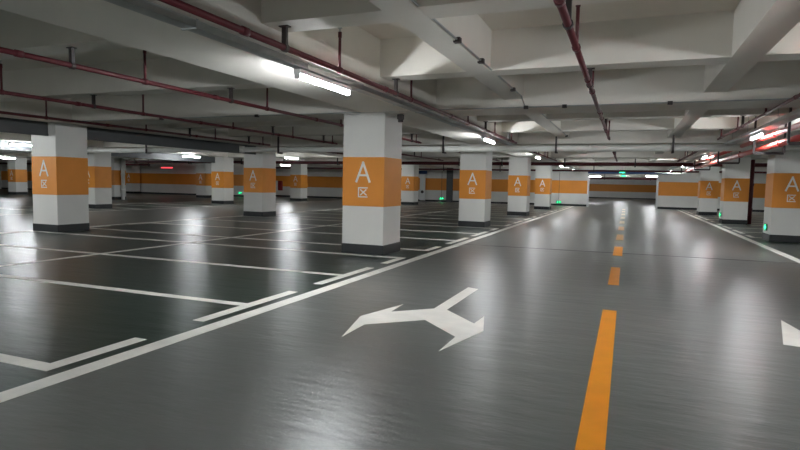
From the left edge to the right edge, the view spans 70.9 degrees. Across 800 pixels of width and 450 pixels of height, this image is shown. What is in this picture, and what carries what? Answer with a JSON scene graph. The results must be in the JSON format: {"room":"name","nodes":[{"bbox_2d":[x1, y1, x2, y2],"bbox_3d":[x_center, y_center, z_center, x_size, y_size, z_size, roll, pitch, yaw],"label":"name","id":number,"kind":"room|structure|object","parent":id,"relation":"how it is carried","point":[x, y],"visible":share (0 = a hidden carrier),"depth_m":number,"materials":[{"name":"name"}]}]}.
{"room":"parking garage","nodes":[
{"label":"parking garage","id":0,"kind":"room"},
{"bbox_2d":[1,162,243,196],"bbox_3d":[-27.001,-4.699,52.518,30.500,3.300,0.270,3,5,22],"label":"wall","id":1,"kind":"structure","parent":0,"point":[180,179],"depth_m":49.78,"materials":[{"name":"white paint"}]},
{"bbox_2d":[1,0,739,70],"bbox_3d":[-7.942,-5.161,40.137,75.000,0.200,91.000,3,5,22],"label":"ceiling","id":2,"kind":"structure","parent":0,"point":[627,9],"depth_m":6.53,"materials":[{"name":"paint"}]},
{"bbox_2d":[8,142,30,145],"bbox_3d":[-14.076,-3.377,21.123,0.088,0.830,1.240,3,5,22],"label":"lamp","id":3,"kind":"object","parent":2,"relation":"hanging from","point":[9,143],"visible":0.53,"depth_m":20.91,"materials":[{"name":"white plastic"}]},
{"bbox_2d":[0,117,48,135],"bbox_3d":[-9.888,-2.079,10.060,0.090,0.326,7.490,3,5,22],"label":"beam","id":4,"kind":"structure","parent":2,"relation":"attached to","point":[9,125],"depth_m":12.97,"materials":[{"name":"grey concrete"}]},
{"bbox_2d":[0,141,87,153],"bbox_3d":[-14.859,-2.982,21.021,0.090,0.326,7.180,3,5,22],"label":"lamp","id":5,"kind":"object","parent":2,"relation":"hanging from","point":[4,145],"visible":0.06,"depth_m":21.37,"materials":[{"name":"white plastic"}]},
{"bbox_2d":[0,163,149,165],"bbox_3d":[-29.373,-5.500,47.125,22.030,1.009,0.250,3,5,22],"label":"pipe","id":6,"kind":"object","parent":2,"relation":"hanging from","point":[126,164],"visible":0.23,"depth_m":43.67,"materials":[{"name":"red metal"}]},
{"bbox_2d":[0,153,172,163],"bbox_3d":[-29.253,-4.316,28.481,1.440,0.645,53.400,3,5,22],"label":"beam","id":7,"kind":"structure","parent":2,"relation":"attached to","point":[1,154],"depth_m":37.13,"materials":[{"name":"paint"}]},
{"bbox_2d":[111,153,214,162],"bbox_3d":[-11.841,-3.469,28.501,0.090,0.326,7.200,3,5,22],"label":"lamp","id":8,"kind":"object","parent":2,"relation":"hanging from","point":[163,156],"visible":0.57,"depth_m":28.40,"materials":[{"name":"white plastic"}]},
{"bbox_2d":[0,133,342,166],"bbox_3d":[-14.072,-3.564,22.405,1.440,0.645,53.400,3,5,22],"label":"beam","id":9,"kind":"structure","parent":2,"relation":"attached to","point":[14,137],"depth_m":23.83,"materials":[{"name":"paint"}]},
{"bbox_2d":[87,127,255,154],"bbox_3d":[-6.794,-2.578,17.729,0.090,0.326,7.300,3,5,22],"label":"beam","id":10,"kind":"structure","parent":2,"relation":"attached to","point":[97,134],"depth_m":16.74,"materials":[{"name":"grey concrete"}]},
{"bbox_2d":[111,156,242,164],"bbox_3d":[-21.816,-3.947,25.504,1.440,0.645,53.400,3,5,22],"label":"beam","id":11,"kind":"structure","parent":2,"relation":"attached to","point":[111,156],"depth_m":38.11,"materials":[{"name":"paint"}]},
{"bbox_2d":[182,153,200,157],"bbox_3d":[-10.597,-3.850,28.547,0.088,0.830,1.240,3,5,22],"label":"lamp","id":12,"kind":"object","parent":2,"relation":"hanging from","point":[185,155],"visible":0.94,"depth_m":28.51,"materials":[{"name":"white plastic"}]},
{"bbox_2d":[0,98,455,167],"bbox_3d":[-6.170,-3.172,19.243,1.440,0.645,53.400,3,5,22],"label":"beam","id":13,"kind":"structure","parent":2,"relation":"attached to","point":[33,107],"depth_m":15.17,"materials":[{"name":"paint"}]},
{"bbox_2d":[0,0,578,168],"bbox_3d":[2.251,-2.755,15.873,1.440,0.645,53.400,3,5,22],"label":"beam","id":14,"kind":"structure","parent":2,"relation":"attached to","point":[360,49],"depth_m":6.00,"materials":[{"name":"paint"}]},
{"bbox_2d":[0,0,624,59],"bbox_3d":[-19.104,-3.014,12.511,75.000,0.500,0.350,3,5,22],"label":"beam","id":15,"kind":"structure","parent":2,"relation":"attached to","point":[18,32],"depth_m":5.12,"materials":[{"name":"paint"}]},
{"bbox_2d":[158,0,516,143],"bbox_3d":[0.114,-2.074,8.245,0.100,0.505,17.600,3,5,22],"label":"pipe","id":16,"kind":"object","parent":15,"relation":"hanging from","point":[284,47],"visible":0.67,"depth_m":5.61,"materials":[{"name":"red metal"}]},
{"bbox_2d":[553,0,609,139],"bbox_3d":[2.311,-1.926,6.829,0.100,0.505,16.600,3,5,22],"label":"pipe","id":17,"kind":"object","parent":15,"relation":"hanging from","point":[565,10],"visible":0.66,"depth_m":5.04,"materials":[{"name":"red metal"}]},
{"bbox_2d":[717,93,799,139],"bbox_3d":[5.068,-1.884,6.961,0.100,0.497,14.900,3,5,22],"label":"pipe","id":18,"kind":"object","parent":15,"relation":"hanging from","point":[797,96],"visible":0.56,"depth_m":9.81,"materials":[{"name":"red metal"}]},
{"bbox_2d":[104,0,576,169],"bbox_3d":[4.329,-2.947,19.613,0.162,0.724,43.900,3,5,22],"label":"cable tray","id":19,"kind":"object","parent":2,"relation":"hanging from","point":[144,7],"visible":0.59,"depth_m":5.45,"materials":[{"name":"metal"}]},
{"bbox_2d":[293,68,351,95],"bbox_3d":[-0.896,-1.691,6.712,0.088,0.105,1.240,3,5,22],"label":"lamp","id":20,"kind":"object","parent":19,"relation":"attached to","point":[299,73],"visible":1,"depth_m":6.58,"materials":[{"name":"white plastic"}]},
{"bbox_2d":[481,136,494,143],"bbox_3d":[2.304,-2.208,14.645,0.088,0.105,1.240,3,5,22],"label":"lamp","id":21,"kind":"object","parent":19,"relation":"attached to","point":[484,138],"visible":1,"depth_m":14.51,"materials":[{"name":"white plastic"}]},
{"bbox_2d":[0,159,766,162],"bbox_3d":[-8.020,-4.726,39.996,75.000,0.650,0.860,3,5,22],"label":"beam","id":22,"kind":"structure","parent":2,"relation":"attached to","point":[637,161],"depth_m":32.31,"materials":[{"name":"paint"}]},
{"bbox_2d":[0,151,767,158],"bbox_3d":[-11.043,-4.239,32.502,75.000,0.650,0.860,3,5,22],"label":"beam","id":23,"kind":"structure","parent":2,"relation":"attached to","point":[619,154],"depth_m":24.67,"materials":[{"name":"paint"}]},
{"bbox_2d":[26,157,767,160],"bbox_3d":[-9.026,-4.639,37.493,75.000,0.500,0.350,3,5,22],"label":"beam","id":24,"kind":"structure","parent":2,"relation":"attached to","point":[26,157],"depth_m":29.95,"materials":[{"name":"paint"}]},
{"bbox_2d":[0,135,799,153],"bbox_3d":[-10.827,-3.331,22.445,66.950,0.981,0.274,3,5,22],"label":"drain pipe","id":25,"kind":"object","parent":2,"relation":"hanging from","point":[555,148],"visible":0.66,"depth_m":16.85,"materials":[{"name":"grey metal"}]},
{"bbox_2d":[0,10,799,101],"bbox_3d":[-18.096,-3.176,15.009,75.000,0.500,0.350,3,5,22],"label":"beam","id":26,"kind":"structure","parent":2,"relation":"attached to","point":[706,38],"depth_m":6.99,"materials":[{"name":"paint"}]},
{"bbox_2d":[0,101,269,145],"bbox_3d":[-7.816,-2.467,11.419,0.100,0.505,17.600,3,5,22],"label":"pipe","id":27,"kind":"object","parent":26,"relation":"attached to","point":[45,117],"visible":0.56,"depth_m":13.82,"materials":[{"name":"red metal"}]},
{"bbox_2d":[0,60,337,144],"bbox_3d":[-5.275,-2.329,10.241,0.100,0.505,17.300,3,5,22],"label":"pipe","id":28,"kind":"object","parent":26,"relation":"attached to","point":[93,105],"visible":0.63,"depth_m":10.75,"materials":[{"name":"red metal"}]},
{"bbox_2d":[0,47,421,143],"bbox_3d":[-2.576,-2.191,9.107,0.100,0.505,17.200,3,5,22],"label":"pipe","id":29,"kind":"object","parent":26,"relation":"attached to","point":[71,64],"visible":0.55,"depth_m":7.28,"materials":[{"name":"red metal"}]},
{"bbox_2d":[0,107,799,132],"bbox_3d":[-16.081,-3.501,20.006,75.000,0.500,0.350,3,5,22],"label":"beam","id":30,"kind":"structure","parent":2,"relation":"attached to","point":[750,111],"depth_m":11.95,"materials":[{"name":"paint"}]},
{"bbox_2d":[58,60,799,125],"bbox_3d":[-17.090,-3.264,17.513,75.000,0.650,0.860,3,5,22],"label":"beam","id":31,"kind":"structure","parent":2,"relation":"attached to","point":[766,79],"depth_m":9.35,"materials":[{"name":"paint"}]},
{"bbox_2d":[88,98,799,120],"bbox_3d":[1.328,-1.996,9.672,19.900,0.050,0.070,3,5,22],"label":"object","id":32,"kind":"structure","parent":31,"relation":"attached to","point":[668,102],"depth_m":9.34,"materials":[{"name":"metal"}]},
{"bbox_2d":[97,129,770,147],"bbox_3d":[-14.067,-3.752,25.008,75.000,0.650,0.860,3,5,22],"label":"beam","id":33,"kind":"structure","parent":2,"relation":"attached to","point":[690,136],"depth_m":16.87,"materials":[{"name":"paint"}]},
{"bbox_2d":[125,158,766,166],"bbox_3d":[2.110,-3.559,29.148,47.950,0.984,0.260,3,5,22],"label":"pipe","id":34,"kind":"object","parent":2,"relation":"hanging from","point":[134,161],"visible":0.52,"depth_m":27.40,"materials":[{"name":"red metal"}]},
{"bbox_2d":[368,0,601,166],"bbox_3d":[4.200,-2.729,15.088,0.310,0.503,53.400,3,5,22],"label":"beam","id":35,"kind":"structure","parent":2,"relation":"attached to","point":[474,32],"depth_m":6.27,"materials":[{"name":"paint"}]},
{"bbox_2d":[411,0,524,105],"bbox_3d":[0.090,-1.737,4.482,0.070,0.159,10.574,3,5,22],"label":"conduit","id":36,"kind":"object","parent":35,"relation":"attached to","point":[458,40],"visible":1,"depth_m":6.03,"materials":[{"name":"metal"}]},
{"bbox_2d":[228,116,787,136],"bbox_3d":[-15.073,-3.664,22.504,75.000,0.500,0.350,3,5,22],"label":"beam","id":37,"kind":"structure","parent":2,"relation":"attached to","point":[705,123],"depth_m":14.42,"materials":[{"name":"paint"}]},
{"bbox_2d":[276,165,766,173],"bbox_3d":[8.163,-4.043,37.478,42.950,0.989,0.210,3,5,22],"label":"pipe","id":38,"kind":"object","parent":2,"relation":"hanging from","point":[443,169],"visible":0.48,"depth_m":35.98,"materials":[{"name":"red metal"}]},
{"bbox_2d":[590,175,656,180],"bbox_3d":[21.308,-4.788,52.651,18.200,1.189,0.290,3,5,22],"label":"pipe","id":39,"kind":"object","parent":2,"relation":"hanging from","point":[604,177],"visible":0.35,"depth_m":52.81,"materials":[{"name":"red metal"}]},
{"bbox_2d":[590,174,656,176],"bbox_3d":[24.893,-5.635,61.503,18.000,0.650,0.600,3,5,22],"label":"beam","id":40,"kind":"structure","parent":2,"relation":"attached to","point":[590,174],"depth_m":61.50,"materials":[{"name":"paint"}]},
{"bbox_2d":[596,174,656,174],"bbox_3d":[21.869,-5.147,54.008,18.000,0.650,0.600,3,5,22],"label":"trim","id":41,"kind":"structure","parent":2,"relation":"attached to","point":[596,174],"depth_m":53.79,"materials":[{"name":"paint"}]},
{"bbox_2d":[601,176,656,177],"bbox_3d":[27.916,-6.122,68.997,18.000,0.650,0.600,3,5,22],"label":"beam","id":42,"kind":"structure","parent":2,"relation":"attached to","point":[601,176],"depth_m":68.63,"materials":[{"name":"paint"}]},
{"bbox_2d":[644,0,799,166],"bbox_3d":[6.964,-2.592,13.982,0.310,0.503,53.400,3,5,22],"label":"beam","id":43,"kind":"structure","parent":2,"relation":"attached to","point":[759,25],"depth_m":5.71,"materials":[{"name":"paint"}]},
{"bbox_2d":[717,151,740,163],"bbox_3d":[10.317,-2.475,17.606,0.620,1.129,0.040,3,5,22],"label":"hanger","id":44,"kind":"object","parent":2,"relation":"hanging from","point":[718,162],"visible":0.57,"depth_m":17.64,"materials":[{"name":"grey metal"}]},
{"bbox_2d":[693,151,731,163],"bbox_3d":[10.920,-2.372,19.719,0.116,0.114,10.750,3,5,22],"label":"pipe","id":45,"kind":"object","parent":44,"relation":"attached to","point":[723,152],"visible":0.67,"depth_m":19.12,"materials":[{"name":"red metal"}]},
{"bbox_2d":[666,108,799,170],"bbox_3d":[9.801,-2.666,17.424,0.232,0.744,43.900,3,5,22],"label":"cable tray","id":46,"kind":"object","parent":2,"relation":"hanging from","point":[795,114],"visible":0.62,"depth_m":11.18,"materials":[{"name":"metal"}]},
{"bbox_2d":[750,130,766,140],"bbox_3d":[7.514,-1.874,11.808,0.088,0.105,1.240,3,5,22],"label":"lamp","id":47,"kind":"object","parent":46,"relation":"attached to","point":[763,132],"visible":1,"depth_m":11.64,"materials":[{"name":"white plastic"}]},
{"bbox_2d":[752,116,786,154],"bbox_3d":[8.301,-2.150,12.608,0.620,1.129,0.040,3,5,22],"label":"hanger","id":48,"kind":"object","parent":2,"relation":"hanging from","point":[755,122],"visible":0.6,"depth_m":12.66,"materials":[{"name":"grey metal"}]},
{"bbox_2d":[684,134,799,171],"bbox_3d":[8.591,-1.788,13.702,0.144,0.142,34.000,3,5,22],"label":"pipe","id":49,"kind":"object","parent":48,"relation":"on","point":[780,143],"visible":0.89,"depth_m":13.11,"materials":[{"name":"red metal"}]},
{"bbox_2d":[787,107,799,144],"bbox_3d":[7.199,-1.972,9.877,0.620,1.129,0.040,3,5,22],"label":"hanger","id":50,"kind":"object","parent":2,"relation":"hanging from","point":[790,108],"visible":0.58,"depth_m":9.99,"materials":[{"name":"grey metal"}]},
{"bbox_3d":[-13.057,-3.989,27.500,75.000,0.500,0.350,3,5,22],"label":"trim","id":51,"kind":"structure","parent":2,"relation":"attached to","visible":0},
{"bbox_2d":[401,152,443,160],"bbox_3d":[0.625,-3.260,24.868,0.100,0.505,8.500,3,5,22],"label":"pipe","id":52,"kind":"object","parent":51,"relation":"hanging from","point":[414,152],"visible":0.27,"depth_m":25.73,"materials":[{"name":"red metal"}]},
{"bbox_2d":[533,152,556,160],"bbox_3d":[5.865,-3.001,22.771,0.100,0.505,8.500,3,5,22],"label":"pipe","id":53,"kind":"object","parent":51,"relation":"hanging from","point":[538,153],"visible":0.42,"depth_m":22.81,"materials":[{"name":"red metal"}]},
{"bbox_2d":[677,151,697,161],"bbox_3d":[10.669,-2.763,20.848,0.100,0.505,8.500,3,5,22],"label":"pipe","id":54,"kind":"object","parent":51,"relation":"hanging from","point":[694,152],"visible":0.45,"depth_m":20.88,"materials":[{"name":"red metal"}]},
{"bbox_3d":[4.267,-1.499,2.610,0.620,1.129,0.040,3,5,22],"label":"pipe trapeze","id":55,"kind":"object","parent":2,"relation":"hanging from","visible":0},
{"bbox_2d":[740,122,799,147],"bbox_3d":[5.477,-1.494,6.227,0.116,0.114,17.800,3,5,22],"label":"pipe","id":56,"kind":"object","parent":55,"relation":"attached to","point":[796,125],"visible":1,"depth_m":11.21,"materials":[{"name":"red metal"}]},
{"bbox_2d":[0,189,799,449],"bbox_3d":[-8.012,-1.672,40.393,75.000,0.200,91.000,3,5,22],"label":"floor","id":57,"kind":"structure","parent":0,"point":[701,361],"depth_m":5.01,"materials":[{"name":"grey concrete"}]},
{"bbox_2d":[7,158,27,193],"bbox_3d":[-28.262,-3.595,41.555,0.876,2.648,0.878,3,5,22],"label":"column","id":58,"kind":"structure","parent":57,"relation":"on","point":[17,168],"depth_m":41.24,"materials":[{"name":"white paint"}]},
{"bbox_2d":[0,244,96,253],"bbox_3d":[-7.610,0.391,10.938,4.860,0.003,1.660,3,5,22],"label":"parking line","id":59,"kind":"object","parent":57,"relation":"on","point":[0,244],"visible":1,"depth_m":10.41,"materials":[{"name":"white paint"}]},
{"bbox_2d":[31,122,89,232],"bbox_3d":[-8.497,-1.183,14.077,0.876,2.648,0.878,3,5,22],"label":"column","id":60,"kind":"structure","parent":57,"relation":"on","point":[60,191],"depth_m":13.76,"materials":[{"name":"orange paint"}]},
{"bbox_2d":[0,337,146,370],"bbox_3d":[-4.538,0.873,5.203,4.860,0.003,0.882,3,5,22],"label":"parking line","id":61,"kind":"object","parent":57,"relation":"on","point":[34,364],"visible":1,"depth_m":4.14,"materials":[{"name":"white paint"}]},
{"bbox_2d":[0,231,186,242],"bbox_3d":[-6.939,0.283,12.602,4.860,0.003,0.862,3,5,22],"label":"parking line","id":62,"kind":"object","parent":57,"relation":"on","point":[25,231],"visible":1,"depth_m":13.04,"materials":[{"name":"white paint"}]},
{"bbox_2d":[88,147,111,208],"bbox_3d":[-13.432,-2.072,24.860,0.876,2.648,0.878,3,5,22],"label":"column","id":63,"kind":"structure","parent":57,"relation":"on","point":[99,164],"depth_m":24.54,"materials":[{"name":"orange paint"}]},
{"bbox_2d":[111,157,125,199],"bbox_3d":[-17.921,-2.932,35.361,0.876,2.648,0.878,3,5,22],"label":"column","id":64,"kind":"structure","parent":57,"relation":"on","point":[115,161],"depth_m":34.97,"materials":[{"name":"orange paint"}]},
{"bbox_2d":[121,158,124,199],"bbox_3d":[-17.353,-2.886,35.224,0.264,2.600,0.264,3,5,22],"label":"downpipe","id":65,"kind":"object","parent":64,"relation":"attached to","point":[122,159],"visible":1,"depth_m":35.16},
{"bbox_2d":[125,165,139,193],"bbox_3d":[-24.009,-4.163,50.497,0.876,2.648,0.878,3,5,22],"label":"column","id":66,"kind":"structure","parent":57,"relation":"on","point":[132,172],"depth_m":50.16,"materials":[{"name":"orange paint"}]},
{"bbox_2d":[0,274,295,321],"bbox_3d":[-3.810,0.755,7.009,4.860,0.003,1.660,3,5,22],"label":"parking line","id":67,"kind":"object","parent":57,"relation":"on","point":[240,306],"visible":1,"depth_m":6.49,"materials":[{"name":"white paint"}]},
{"bbox_2d":[92,226,222,236],"bbox_3d":[-6.152,0.156,14.553,4.860,0.003,0.882,3,5,22],"label":"parking line","id":68,"kind":"object","parent":57,"relation":"on","point":[95,226],"visible":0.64,"depth_m":14.12,"materials":[{"name":"white paint"}]},
{"bbox_2d":[15,201,323,214],"bbox_3d":[-11.883,-0.607,23.389,0.140,0.003,40.500,3,5,22],"label":"edge line","id":69,"kind":"object","parent":57,"relation":"on","point":[320,201],"visible":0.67,"depth_m":25.60,"materials":[{"name":"white paint"}]},
{"bbox_2d":[0,208,342,232],"bbox_3d":[-6.245,-0.328,21.133,0.140,0.003,40.500,3,5,22],"label":"edge line","id":70,"kind":"object","parent":57,"relation":"on","point":[341,208],"visible":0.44,"depth_m":17.76,"materials":[{"name":"white paint"}]},
{"bbox_2d":[196,163,211,197],"bbox_3d":[-14.898,-3.419,42.855,0.876,2.648,0.878,3,5,22],"label":"column","id":71,"kind":"structure","parent":57,"relation":"on","point":[203,170],"depth_m":42.50,"materials":[{"name":"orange paint"}]},
{"bbox_2d":[137,221,283,230],"bbox_3d":[-5.423,0.038,16.359,4.860,0.003,1.660,3,5,22],"label":"parking line","id":72,"kind":"object","parent":57,"relation":"on","point":[165,221],"visible":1,"depth_m":16.49,"materials":[{"name":"white paint"}]},
{"bbox_2d":[211,157,233,203],"bbox_3d":[-10.177,-2.548,32.262,0.876,2.648,0.878,3,5,22],"label":"column","id":73,"kind":"structure","parent":57,"relation":"on","point":[222,174],"depth_m":31.92,"materials":[{"name":"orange paint"}]},
{"bbox_2d":[0,209,457,266],"bbox_3d":[-1.094,-0.171,20.415,0.120,0.003,43.000,3,5,22],"label":"parking line","id":74,"kind":"object","parent":57,"relation":"on","point":[455,209],"visible":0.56,"depth_m":11.03,"materials":[{"name":"white paint"}]},
{"bbox_2d":[101,254,372,283],"bbox_3d":[-2.973,0.621,9.083,4.860,0.003,1.660,3,5,22],"label":"parking line","id":75,"kind":"object","parent":57,"relation":"on","point":[338,276],"visible":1,"depth_m":8.65,"materials":[{"name":"white paint"}]},
{"bbox_2d":[193,218,324,225],"bbox_3d":[-4.587,-0.097,18.433,4.860,0.003,1.660,3,5,22],"label":"parking line","id":76,"kind":"object","parent":57,"relation":"on","point":[207,218],"visible":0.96,"depth_m":18.54,"materials":[{"name":"white paint"}]},
{"bbox_2d":[243,146,275,216],"bbox_3d":[-5.392,-1.674,21.642,0.876,2.648,0.878,3,5,22],"label":"column","id":77,"kind":"structure","parent":57,"relation":"on","point":[260,168],"depth_m":21.30,"materials":[{"name":"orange paint"}]},
{"bbox_2d":[235,216,335,220],"bbox_3d":[-3.916,-0.205,20.096,4.860,0.003,0.862,3,5,22],"label":"parking line","id":78,"kind":"object","parent":57,"relation":"on","point":[235,216],"visible":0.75,"depth_m":20.52,"materials":[{"name":"white paint"}]},
{"bbox_2d":[0,206,573,402],"bbox_3d":[3.944,0.020,19.206,0.160,0.003,44.500,3,5,22],"label":"edge line","id":79,"kind":"object","parent":57,"relation":"on","point":[18,391],"visible":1,"depth_m":4.81,"materials":[{"name":"white paint"}]},
{"bbox_2d":[290,164,306,200],"bbox_3d":[-7.154,-3.036,39.756,0.876,2.648,0.878,3,5,22],"label":"column","id":80,"kind":"structure","parent":57,"relation":"on","point":[298,172],"depth_m":39.40,"materials":[{"name":"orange paint"}]},
{"bbox_2d":[194,242,403,263],"bbox_3d":[-2.302,0.512,10.746,4.860,0.003,0.862,3,5,22],"label":"parking line","id":81,"kind":"object","parent":57,"relation":"on","point":[397,258],"visible":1,"depth_m":10.78,"materials":[{"name":"white paint"}]},
{"bbox_2d":[234,237,439,250],"bbox_3d":[-1.515,0.386,12.697,4.860,0.003,0.882,3,5,22],"label":"parking line","id":82,"kind":"object","parent":57,"relation":"on","point":[435,247],"visible":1,"depth_m":12.35,"materials":[{"name":"white paint"}]},
{"bbox_2d":[341,113,401,254],"bbox_3d":[-0.537,-0.796,10.995,0.876,2.648,0.878,3,5,22],"label":"column","id":83,"kind":"structure","parent":57,"relation":"on","point":[372,142],"depth_m":10.62,"materials":[{"name":"white paint"}]},
{"bbox_2d":[397,114,403,121],"bbox_3d":[0.012,-2.002,10.559,0.100,0.139,0.100,3,5,22],"label":"box","id":84,"kind":"object","parent":83,"relation":"attached to","point":[400,117],"visible":1,"depth_m":10.52,"materials":[{"name":"grey metal"}]},
{"bbox_2d":[294,231,467,243],"bbox_3d":[-0.786,0.268,14.504,4.860,0.003,1.660,3,5,22],"label":"parking line","id":85,"kind":"object","parent":57,"relation":"on","point":[453,241],"visible":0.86,"depth_m":13.92,"materials":[{"name":"white paint"}]},
{"bbox_2d":[401,165,418,204],"bbox_3d":[0.655,-2.649,36.631,0.876,2.648,0.878,3,5,22],"label":"column","id":86,"kind":"structure","parent":57,"relation":"on","point":[410,173],"depth_m":36.26,"materials":[{"name":"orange paint"}]},
{"bbox_2d":[337,226,486,235],"bbox_3d":[0.050,0.133,16.577,4.860,0.003,1.660,3,5,22],"label":"parking line","id":87,"kind":"object","parent":57,"relation":"on","point":[476,234],"visible":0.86,"depth_m":15.93,"materials":[{"name":"white paint"}]},
{"bbox_2d":[343,287,483,350],"bbox_3d":[0.431,0.911,6.054,1.270,0.003,2.880,3,5,22],"label":"arrow","id":88,"kind":"object","parent":57,"relation":"on","point":[455,325],"visible":1,"depth_m":5.60,"materials":[{"name":"white paint"}]},
{"bbox_2d":[419,171,426,200],"bbox_3d":[1.718,-3.091,44.526,0.850,2.420,0.150,3,5,22],"label":"panel","id":89,"kind":"object","parent":57,"relation":"on","point":[422,173],"visible":0.77,"depth_m":44.44,"materials":[{"name":"white metal"}]},
{"bbox_2d":[410,224,498,229],"bbox_3d":[0.721,0.025,18.241,4.860,0.003,0.862,3,5,22],"label":"parking line","id":90,"kind":"object","parent":57,"relation":"on","point":[410,224],"visible":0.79,"depth_m":18.18,"materials":[{"name":"white paint"}]},
{"bbox_2d":[458,144,491,227],"bbox_3d":[2.486,-1.283,18.489,0.876,2.648,0.878,3,5,22],"label":"column","id":91,"kind":"structure","parent":57,"relation":"on","point":[475,180],"depth_m":18.11,"materials":[{"name":"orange paint"}]},
{"bbox_2d":[507,157,530,215],"bbox_3d":[5.509,-1.771,25.984,0.876,2.648,0.878,3,5,22],"label":"column","id":92,"kind":"structure","parent":57,"relation":"on","point":[519,176],"depth_m":25.59,"materials":[{"name":"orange paint"}]},
{"bbox_2d":[534,166,551,209],"bbox_3d":[8.533,-2.258,33.478,0.876,2.648,0.878,3,5,22],"label":"column","id":93,"kind":"structure","parent":57,"relation":"on","point":[543,174],"depth_m":33.09,"materials":[{"name":"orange paint"}]},
{"bbox_2d":[575,310,616,449],"bbox_3d":[0.622,1.211,2.010,0.144,0.003,9.040,3,5,22],"label":"centre line","id":94,"kind":"object","parent":57,"relation":"on","point":[592,431],"visible":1,"depth_m":3.69,"materials":[{"name":"orange paint"}]},
{"bbox_2d":[608,267,619,284],"bbox_3d":[3.318,0.776,8.694,0.144,0.003,1.880,3,5,22],"label":"centre dash","id":95,"kind":"object","parent":57,"relation":"on","point":[614,276],"visible":1,"depth_m":8.56,"materials":[{"name":"orange paint"}]},
{"bbox_2d":[613,246,622,255],"bbox_3d":[4.685,0.556,12.082,0.180,0.003,1.880,3,5,22],"label":"centre dash","id":96,"kind":"object","parent":57,"relation":"on","point":[617,251],"visible":1,"depth_m":11.96,"materials":[{"name":"orange paint"}]},
{"bbox_2d":[466,244,785,262],"bbox_3d":[4.483,0.581,11.692,6.414,0.003,0.025,3,4,20],"label":"joint","id":97,"kind":"object","parent":57,"relation":"on","point":[466,244],"visible":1,"depth_m":11.62,"materials":[{"name":"black"}]},
{"bbox_2d":[696,167,719,215],"bbox_3d":[16.570,-1.860,30.262,0.876,2.648,0.878,3,5,22],"label":"column","id":98,"kind":"structure","parent":57,"relation":"on","point":[708,183],"depth_m":29.88,"materials":[{"name":"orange paint"}]},
{"bbox_2d":[719,158,750,224],"bbox_3d":[13.546,-1.373,22.767,0.876,2.648,0.878,3,5,22],"label":"column","id":99,"kind":"structure","parent":57,"relation":"on","point":[735,181],"depth_m":22.38,"materials":[{"name":"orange paint"}]},
{"bbox_2d":[678,210,799,262],"bbox_3d":[10.106,0.325,16.739,0.170,0.003,44.500,3,5,22],"label":"edge line","id":100,"kind":"object","parent":57,"relation":"on","point":[719,227],"visible":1,"depth_m":14.70,"materials":[{"name":"white paint"}]},
{"bbox_2d":[747,160,754,223],"bbox_3d":[14.171,-1.332,22.716,0.204,2.600,0.204,3,5,22],"label":"downpipe","id":101,"kind":"object","parent":57,"relation":"on","point":[752,169],"visible":0.73,"depth_m":22.65,"materials":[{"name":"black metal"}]},
{"bbox_2d":[762,151,799,242],"bbox_3d":[10.523,-0.885,15.273,0.876,2.648,0.878,3,5,22],"label":"column","id":102,"kind":"structure","parent":57,"relation":"on","point":[782,190],"depth_m":14.96,"materials":[{"name":"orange paint"}]},
{"bbox_2d":[781,320,799,346],"bbox_3d":[3.854,1.090,4.566,1.180,0.003,2.600,3,5,22],"label":"arrow","id":103,"kind":"object","parent":57,"relation":"on","point":[791,335],"visible":1,"depth_m":5.26,"materials":[{"name":"white paint"}]},
{"bbox_2d":[276,166,588,205],"bbox_3d":[1.039,-3.585,45.059,26.750,3.300,0.270,3,5,22],"label":"wall","id":104,"kind":"structure","parent":0,"point":[571,190],"depth_m":43.67,"materials":[{"name":"white paint"}]},
{"bbox_2d":[276,181,282,190],"bbox_3d":[-10.682,-3.450,49.559,0.720,0.900,0.190,3,5,22],"label":"cabinet","id":105,"kind":"object","parent":104,"relation":"attached to","point":[279,184],"visible":0.8,"depth_m":49.44,"materials":[{"name":"red metal"}]},
{"bbox_2d":[446,168,452,201],"bbox_3d":[3.864,-3.106,43.757,0.500,2.650,0.112,3,5,22],"label":"trim","id":106,"kind":"structure","parent":104,"relation":"attached to","point":[449,182],"depth_m":43.71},
{"bbox_2d":[276,164,766,170],"bbox_3d":[-4.996,-5.214,47.491,75.000,0.650,0.860,3,5,22],"label":"beam","id":107,"kind":"structure","parent":104,"relation":"attached to","point":[277,165],"depth_m":39.06,"materials":[{"name":"paint"}]},
{"bbox_2d":[586,174,589,206],"bbox_3d":[13.429,-2.533,40.140,0.120,2.420,0.310,3,5,22],"label":"trim","id":108,"kind":"structure","parent":104,"relation":"attached to","point":[588,181],"depth_m":40.01,"materials":[{"name":"white paint"}]},
{"bbox_2d":[588,172,665,173],"bbox_3d":[15.821,-3.670,38.809,5.400,0.299,0.091,3,5,22],"label":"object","id":109,"kind":"object","parent":104,"relation":"hanging from","point":[588,172],"visible":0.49,"depth_m":38.88,"materials":[{"name":"metal"}]},
{"bbox_2d":[589,179,656,199],"bbox_3d":[29.178,-5.009,72.288,18.400,3.300,0.270,3,5,22],"label":"wall","id":110,"kind":"structure","parent":0,"point":[598,188],"depth_m":72.40,"materials":[{"name":"white paint"}]},
{"bbox_2d":[657,170,765,211],"bbox_3d":[23.655,-2.464,36.008,13.080,3.300,0.270,3,5,22],"label":"wall","id":111,"kind":"structure","parent":0,"point":[675,191],"depth_m":37.70,"materials":[{"name":"white paint"}]},
{"bbox_2d":[655,174,658,208],"bbox_3d":[17.593,-2.326,38.474,0.120,2.420,0.310,3,5,22],"label":"trim","id":112,"kind":"structure","parent":111,"relation":"attached to","point":[657,183],"depth_m":38.35,"materials":[{"name":"white paint"}]},
{"bbox_2d":[682,118,799,169],"bbox_3d":[9.652,-2.388,12.911,1.440,0.645,53.400,3,5,22],"label":"beam","id":113,"kind":"structure","parent":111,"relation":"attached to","point":[796,131],"depth_m":14.71,"materials":[{"name":"paint"}]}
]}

